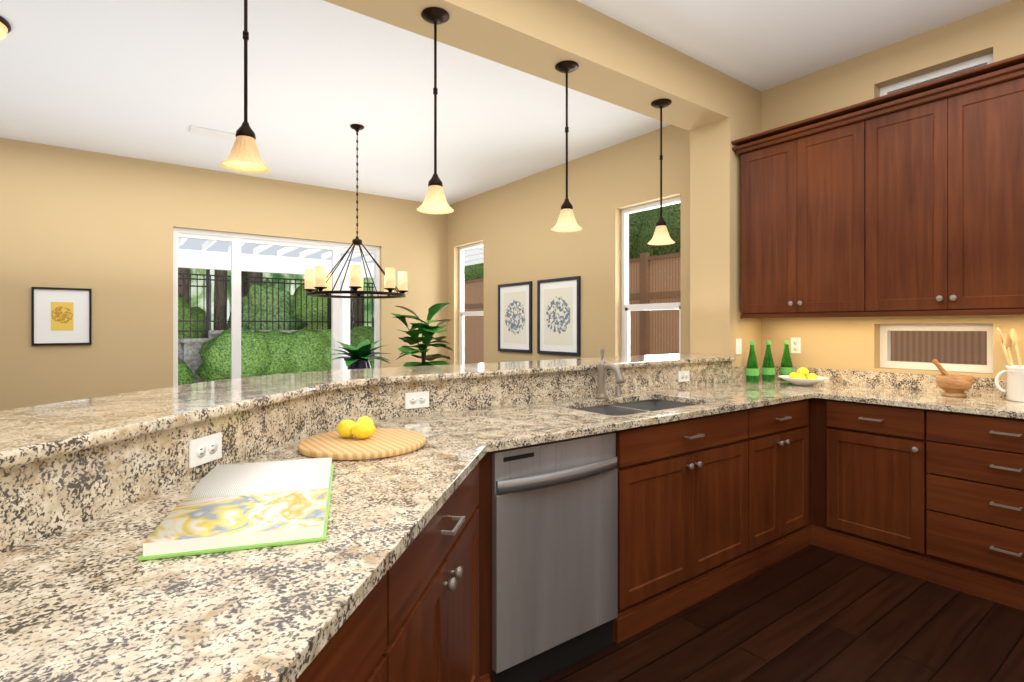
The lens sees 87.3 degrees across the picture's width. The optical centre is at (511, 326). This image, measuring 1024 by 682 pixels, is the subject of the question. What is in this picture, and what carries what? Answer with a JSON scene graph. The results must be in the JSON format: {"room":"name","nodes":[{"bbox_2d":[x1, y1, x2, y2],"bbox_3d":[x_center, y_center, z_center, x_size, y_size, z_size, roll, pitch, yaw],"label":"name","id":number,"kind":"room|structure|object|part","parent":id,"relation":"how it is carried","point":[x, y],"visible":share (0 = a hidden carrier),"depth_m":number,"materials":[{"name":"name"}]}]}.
{"room":"dining room and kitchen","nodes":[
{"label":"dining room and kitchen","id":0,"kind":"room"},
{"bbox_2d":[0,138,446,410],"bbox_3d":[-4.460,-0.250,5.507,8.580,3.100,0.160,0,0,-36],"label":"wall","id":1,"kind":"structure","parent":0,"point":[101,225],"depth_m":5.71,"materials":[{"name":"beige paint"}]},
{"bbox_2d":[31,287,91,344],"bbox_3d":[-4.492,-0.105,5.365,0.460,0.570,0.026,0,0,-36],"label":"framed picture","id":2,"kind":"object","parent":1,"relation":"attached to","point":[61,316],"visible":0.94,"depth_m":5.36,"materials":[{"name":"black"}]},
{"bbox_2d":[50,301,73,330],"bbox_3d":[-4.494,-0.105,5.367,0.174,0.284,0.002,0,0,-36],"label":"art","id":3,"kind":"object","parent":2,"relation":"attached to","point":[61,312],"depth_m":5.37},
{"bbox_2d":[173,227,379,385],"bbox_3d":[-2.821,0.095,6.729,2.426,2.406,0.105,0,0,-36],"label":"sliding glass door","id":4,"kind":"structure","parent":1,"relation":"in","point":[236,240],"depth_m":6.40,"materials":[{"name":"white plastic"}]},
{"bbox_2d":[0,0,1011,204],"bbox_3d":[-1.617,-1.860,1.665,8.900,0.120,9.720,0,0,-36],"label":"ceiling","id":5,"kind":"structure","parent":0,"point":[152,80],"depth_m":3.92,"materials":[{"name":"white paint"}]},
{"bbox_2d":[0,16,10,39],"bbox_3d":[-3.118,-1.744,3.104,0.330,0.109,0.330,0,0,-36],"label":"ceiling light","id":6,"kind":"object","parent":5,"relation":"attached to","point":[5,27],"visible":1,"depth_m":3.16,"materials":[{"name":"beige glass"}]},
{"bbox_2d":[189,125,235,140],"bbox_3d":[-2.758,-1.794,4.988,0.400,0.011,0.200,0,0,-36],"label":"ceiling vent","id":7,"kind":"object","parent":5,"relation":"in","point":[198,130],"visible":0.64,"depth_m":4.97,"materials":[{"name":"white plastic"}]},
{"bbox_2d":[304,124,407,298],"bbox_3d":[-1.389,-1.037,4.819,0.856,1.524,0.856,0,0,-36],"label":"chandelier","id":8,"kind":"object","parent":5,"relation":"hanging from","point":[319,278],"visible":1,"depth_m":4.70,"materials":[{"name":"brown metal"}]},
{"bbox_2d":[690,118,760,366],"bbox_3d":[1.638,-0.100,4.117,0.430,2.800,0.330,0,0,-36],"label":"wall","id":9,"kind":"structure","parent":0,"point":[718,326],"depth_m":3.96,"materials":[{"name":"beige paint"}]},
{"bbox_2d":[323,0,760,130],"bbox_3d":[-1.638,-1.650,1.693,8.580,0.300,0.330,0,0,-36],"label":"ceiling beam","id":10,"kind":"structure","parent":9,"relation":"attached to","point":[620,64],"depth_m":3.09,"materials":[{"name":"beige paint"}]},
{"bbox_2d":[220,0,270,173],"bbox_3d":[-1.036,-1.059,2.089,0.181,0.880,0.178,0,0,-36],"label":"pendant light","id":11,"kind":"object","parent":10,"relation":"hanging from","point":[244,156],"visible":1,"depth_m":2.08,"materials":[{"name":"beige glass"}]},
{"bbox_3d":[-1.036,-0.678,2.089,0.181,0.118,0.178,0,0,-36],"label":"lamp shade","id":12,"kind":"part","parent":11,"relation":"part of","materials":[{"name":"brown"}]},
{"bbox_2d":[417,7,453,213],"bbox_3d":[-0.368,-1.029,2.582,0.181,0.940,0.178,0,0,-36],"label":"pendant light","id":13,"kind":"object","parent":10,"relation":"hanging from","point":[435,201],"visible":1,"depth_m":2.57,"materials":[{"name":"beige glass"}]},
{"bbox_3d":[-0.368,-0.618,2.582,0.181,0.118,0.178,0,0,-36],"label":"lamp shade","id":14,"kind":"part","parent":13,"relation":"part of","materials":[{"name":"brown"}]},
{"bbox_2d":[551,60,581,231],"bbox_3d":[0.315,-1.029,3.088,0.181,0.940,0.178,0,0,-36],"label":"pendant light","id":15,"kind":"object","parent":10,"relation":"hanging from","point":[566,222],"visible":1,"depth_m":3.07,"materials":[{"name":"beige glass"}]},
{"bbox_3d":[0.315,-0.618,3.088,0.181,0.118,0.178,0,0,-36],"label":"lamp shade","id":16,"kind":"part","parent":15,"relation":"part of","materials":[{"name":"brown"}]},
{"bbox_2d":[648,99,674,244],"bbox_3d":[0.998,-1.029,3.594,0.181,0.940,0.178,0,0,-36],"label":"pendant light","id":17,"kind":"object","parent":10,"relation":"hanging from","point":[661,236],"visible":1,"depth_m":3.58,"materials":[{"name":"beige glass"}]},
{"bbox_3d":[0.998,-0.618,3.594,0.181,0.118,0.178,0,0,-36],"label":"lamp shade","id":18,"kind":"part","parent":17,"relation":"part of","materials":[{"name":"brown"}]},
{"bbox_2d":[736,339,741,354],"bbox_3d":[1.655,0.145,3.917,0.070,0.115,0.010,0,0,-36],"label":"outlet","id":19,"kind":"object","parent":9,"relation":"attached to","point":[738,346],"visible":1,"depth_m":3.91,"materials":[{"name":"white plastic"}]},
{"bbox_2d":[447,0,1023,378],"bbox_3d":[1.896,-0.250,4.264,0.160,3.100,9.720,0,0,-36],"label":"wall","id":20,"kind":"structure","parent":0,"point":[511,225],"depth_m":5.04,"materials":[{"name":"beige paint"}]},
{"bbox_2d":[459,242,483,363],"bbox_3d":[-0.521,-0.245,7.588,0.060,1.846,0.776,0,0,-36],"label":"dining window","id":21,"kind":"structure","parent":20,"relation":"in","point":[462,313],"depth_m":7.85,"materials":[{"name":"white plastic"}]},
{"bbox_2d":[498,281,531,352],"bbox_3d":[0.029,-0.115,6.627,0.026,0.850,0.680,0,0,-36],"label":"picture","id":22,"kind":"object","parent":20,"relation":"attached to","point":[514,317],"visible":0.96,"depth_m":6.61,"materials":[{"name":"blue"}]},
{"bbox_2d":[503,291,525,343],"bbox_3d":[0.030,-0.115,6.628,0.002,0.630,0.460,0,0,-36],"label":"art","id":23,"kind":"object","parent":22,"relation":"attached to","point":[514,302],"depth_m":6.63},
{"bbox_2d":[537,276,580,355],"bbox_3d":[0.511,-0.115,5.976,0.026,0.850,0.700,0,0,-36],"label":"picture","id":24,"kind":"object","parent":20,"relation":"attached to","point":[558,316],"visible":0.94,"depth_m":5.96,"materials":[{"name":"blue"}]},
{"bbox_2d":[544,286,572,345],"bbox_3d":[0.512,-0.115,5.977,0.002,0.630,0.480,0,0,-36],"label":"art","id":25,"kind":"object","parent":24,"relation":"attached to","point":[558,300],"depth_m":5.97},
{"bbox_2d":[621,196,680,355],"bbox_3d":[1.341,-0.245,5.072,0.060,1.846,0.756,0,0,-36],"label":"dining window","id":26,"kind":"structure","parent":20,"relation":"in","point":[626,307],"depth_m":5.31,"materials":[{"name":"white plastic"}]},
{"bbox_2d":[791,337,800,352],"bbox_3d":[2.060,0.135,3.900,0.008,0.115,0.070,0,0,-36],"label":"outlet","id":27,"kind":"object","parent":20,"relation":"attached to","point":[797,345],"visible":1,"depth_m":3.90,"materials":[{"name":"white plastic"}]},
{"bbox_2d":[736,114,859,317],"bbox_3d":[2.025,-0.682,3.657,0.348,1.186,0.800,0,0,-36],"label":"upper cabinet","id":28,"kind":"object","parent":20,"relation":"attached to","point":[800,190],"depth_m":3.52,"materials":[{"name":"wood"}]},
{"bbox_2d":[880,53,992,96],"bbox_3d":[2.629,-1.380,3.332,0.060,0.396,0.586,0,0,-36],"label":"window","id":29,"kind":"structure","parent":20,"relation":"in","point":[945,72],"depth_m":3.30,"materials":[{"name":"white plastic"}]},
{"bbox_2d":[880,324,992,372],"bbox_3d":[2.629,0.125,3.332,0.060,0.286,0.586,0,0,-36],"label":"window","id":30,"kind":"structure","parent":20,"relation":"in","point":[886,330],"depth_m":3.32,"materials":[{"name":"white plastic"}]},
{"bbox_3d":[2.633,0.125,3.335,0.004,0.200,0.500,0,0,-36],"label":"glass","id":31,"kind":"part","parent":30,"relation":"part of","materials":[{"name":"glass"}]},
{"bbox_2d":[860,66,1023,313],"bbox_3d":[2.501,-0.682,3.014,0.348,1.186,0.800,0,0,-36],"label":"upper cabinet","id":32,"kind":"object","parent":20,"relation":"attached to","point":[942,171],"depth_m":2.91,"materials":[{"name":"wood"}]},
{"bbox_3d":[2.696,-1.291,2.699,0.409,0.092,3.262,0,0,-36],"label":"crown","id":33,"kind":"part","parent":32,"relation":"part of","materials":[{"name":"brown wood"}]},
{"bbox_3d":[2.608,-0.075,2.595,0.020,0.030,3.200,0,0,-36],"label":"rail","id":34,"kind":"part","parent":32,"relation":"part of","materials":[{"name":"brown wood"}]},
{"bbox_2d":[538,545,1023,681],"bbox_3d":[-1.617,1.360,1.665,8.900,0.120,9.720,0,0,-36],"label":"floor","id":35,"kind":"structure","parent":0,"point":[811,613],"depth_m":2.26,"materials":[{"name":"brown wood"}]},
{"bbox_2d":[0,354,1023,681],"bbox_3d":[-0.039,0.225,1.662,5.180,0.030,2.521,0,0,-36],"label":"kitchen counter","id":36,"kind":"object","parent":35,"relation":"on","point":[549,514],"depth_m":1.92,"materials":[{"name":"beige stone"}]},
{"bbox_2d":[189,432,221,467],"bbox_3d":[-0.802,0.322,1.410,0.008,0.070,0.115,0,0,8],"label":"outlet","id":37,"kind":"object","parent":36,"relation":"attached to","point":[205,449],"visible":1,"depth_m":1.40,"materials":[{"name":"white plastic"}]},
{"bbox_2d":[138,457,333,560],"bbox_3d":[-0.560,0.374,1.197,0.295,0.030,0.548,0,0,-17],"label":"cookbook","id":38,"kind":"object","parent":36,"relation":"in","point":[232,507],"visible":1,"depth_m":1.05,"materials":[{"name":"white paper"}]},
{"bbox_2d":[142,487,328,556],"bbox_3d":[-0.521,0.371,1.069,0.285,0.026,0.268,0,0,-17],"label":"photo","id":39,"kind":"object","parent":38,"relation":"on","point":[210,523],"depth_m":0.99,"materials":[{"name":"multicoloured paper"}]},
{"bbox_2d":[298,416,425,460],"bbox_3d":[-0.485,0.348,1.756,0.400,0.081,0.400,0,0,-36],"label":"cutting board","id":40,"kind":"object","parent":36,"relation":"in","point":[363,438],"visible":1,"depth_m":1.71,"materials":[{"name":"brown wood"}]},
{"bbox_2d":[405,391,428,408],"bbox_3d":[-0.416,0.322,2.361,0.115,0.070,0.008,0,0,-36],"label":"outlet","id":41,"kind":"object","parent":36,"relation":"attached to","point":[416,400],"visible":1,"depth_m":2.36,"materials":[{"name":"white plastic"}]},
{"bbox_2d":[491,432,617,681],"bbox_3d":[0.192,0.866,2.002,0.600,0.868,0.068,0,0,-36],"label":"dishwasher","id":42,"kind":"object","parent":36,"relation":"in","point":[554,503],"depth_m":1.98,"materials":[{"name":"silver metal"}]},
{"bbox_2d":[596,345,625,398],"bbox_3d":[0.530,0.246,2.898,0.066,0.286,0.187,0,0,-36],"label":"faucet","id":43,"kind":"object","parent":36,"relation":"on","point":[602,367],"depth_m":2.93,"materials":[{"name":"silver metal"}]},
{"bbox_2d":[678,370,688,381],"bbox_3d":[1.119,0.322,3.497,0.115,0.070,0.008,0,0,-36],"label":"outlet","id":44,"kind":"object","parent":36,"relation":"attached to","point":[683,376],"visible":1,"depth_m":3.49,"materials":[{"name":"white plastic"}]},
{"bbox_2d":[746,341,758,382],"bbox_3d":[1.680,0.244,3.756,0.086,0.290,0.086,0,0,-36],"label":"bottle","id":45,"kind":"object","parent":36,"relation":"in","point":[752,372],"visible":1,"depth_m":3.73,"materials":[{"name":"green glass"}]},
{"bbox_2d":[762,341,774,381],"bbox_3d":[1.827,0.244,3.827,0.086,0.290,0.086,0,0,-36],"label":"bottle","id":46,"kind":"object","parent":36,"relation":"on","point":[768,371],"visible":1,"depth_m":3.80,"materials":[{"name":"green glass"}]},
{"bbox_2d":[780,340,792,380],"bbox_3d":[1.975,0.244,3.862,0.086,0.290,0.086,0,0,-36],"label":"bottle","id":47,"kind":"object","parent":36,"relation":"on","point":[786,367],"visible":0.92,"depth_m":3.84,"materials":[{"name":"green glass"}]},
{"bbox_2d":[778,367,828,385],"bbox_3d":[1.945,0.330,3.591,0.300,0.117,0.300,0,0,-36],"label":"lemon bowl","id":48,"kind":"object","parent":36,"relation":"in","point":[802,376],"visible":1,"depth_m":3.54,"materials":[{"name":"white ceramic"}]},
{"bbox_2d":[932,359,972,396],"bbox_3d":[2.486,0.287,3.029,0.160,0.204,0.172,0,0,-36],"label":"mortar","id":49,"kind":"object","parent":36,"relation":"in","point":[952,385],"visible":1,"depth_m":2.98,"materials":[{"name":"brown wood"}]},
{"bbox_2d":[995,328,1023,401],"bbox_3d":[2.687,0.187,2.835,0.178,0.404,0.208,0,0,-36],"label":"utensil crock","id":50,"kind":"object","parent":36,"relation":"on","point":[1014,391],"visible":1,"depth_m":2.84,"materials":[{"name":"white ceramic"}]},
{"bbox_3d":[2.682,0.293,2.831,0.166,0.124,0.208,0,0,-36],"label":"handle","id":51,"kind":"part","parent":50,"relation":"part of","materials":[{"name":"white ceramic"}]},
{"bbox_3d":[-1.334,0.920,4.829,2.000,0.760,1.050,0,0,-37],"label":"dining table","id":52,"kind":"object","parent":35,"relation":"on","visible":0},
{"bbox_2d":[326,339,389,368],"bbox_3d":[-1.398,0.328,4.954,0.589,0.422,0.603,0,0,-36],"label":"potted plant","id":53,"kind":"object","parent":52,"relation":"on","point":[361,353],"visible":0.85,"depth_m":4.84,"materials":[{"name":"green plant"}]},
{"bbox_2d":[391,303,452,366],"bbox_3d":[-0.838,0.158,5.118,0.684,0.761,0.677,0,0,-36],"label":"potted plant","id":54,"kind":"object","parent":52,"relation":"on","point":[426,330],"visible":0.77,"depth_m":5.04,"materials":[{"name":"green plant"}]},
{"label":"outside","id":55,"kind":"structure","parent":0,"visible":0},
{"bbox_2d":[178,203,992,384],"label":"windows","id":56,"kind":"structure","parent":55,"point":[216,262],"depth_m":10.17,"materials":[{"name":"glass"}]}
]}

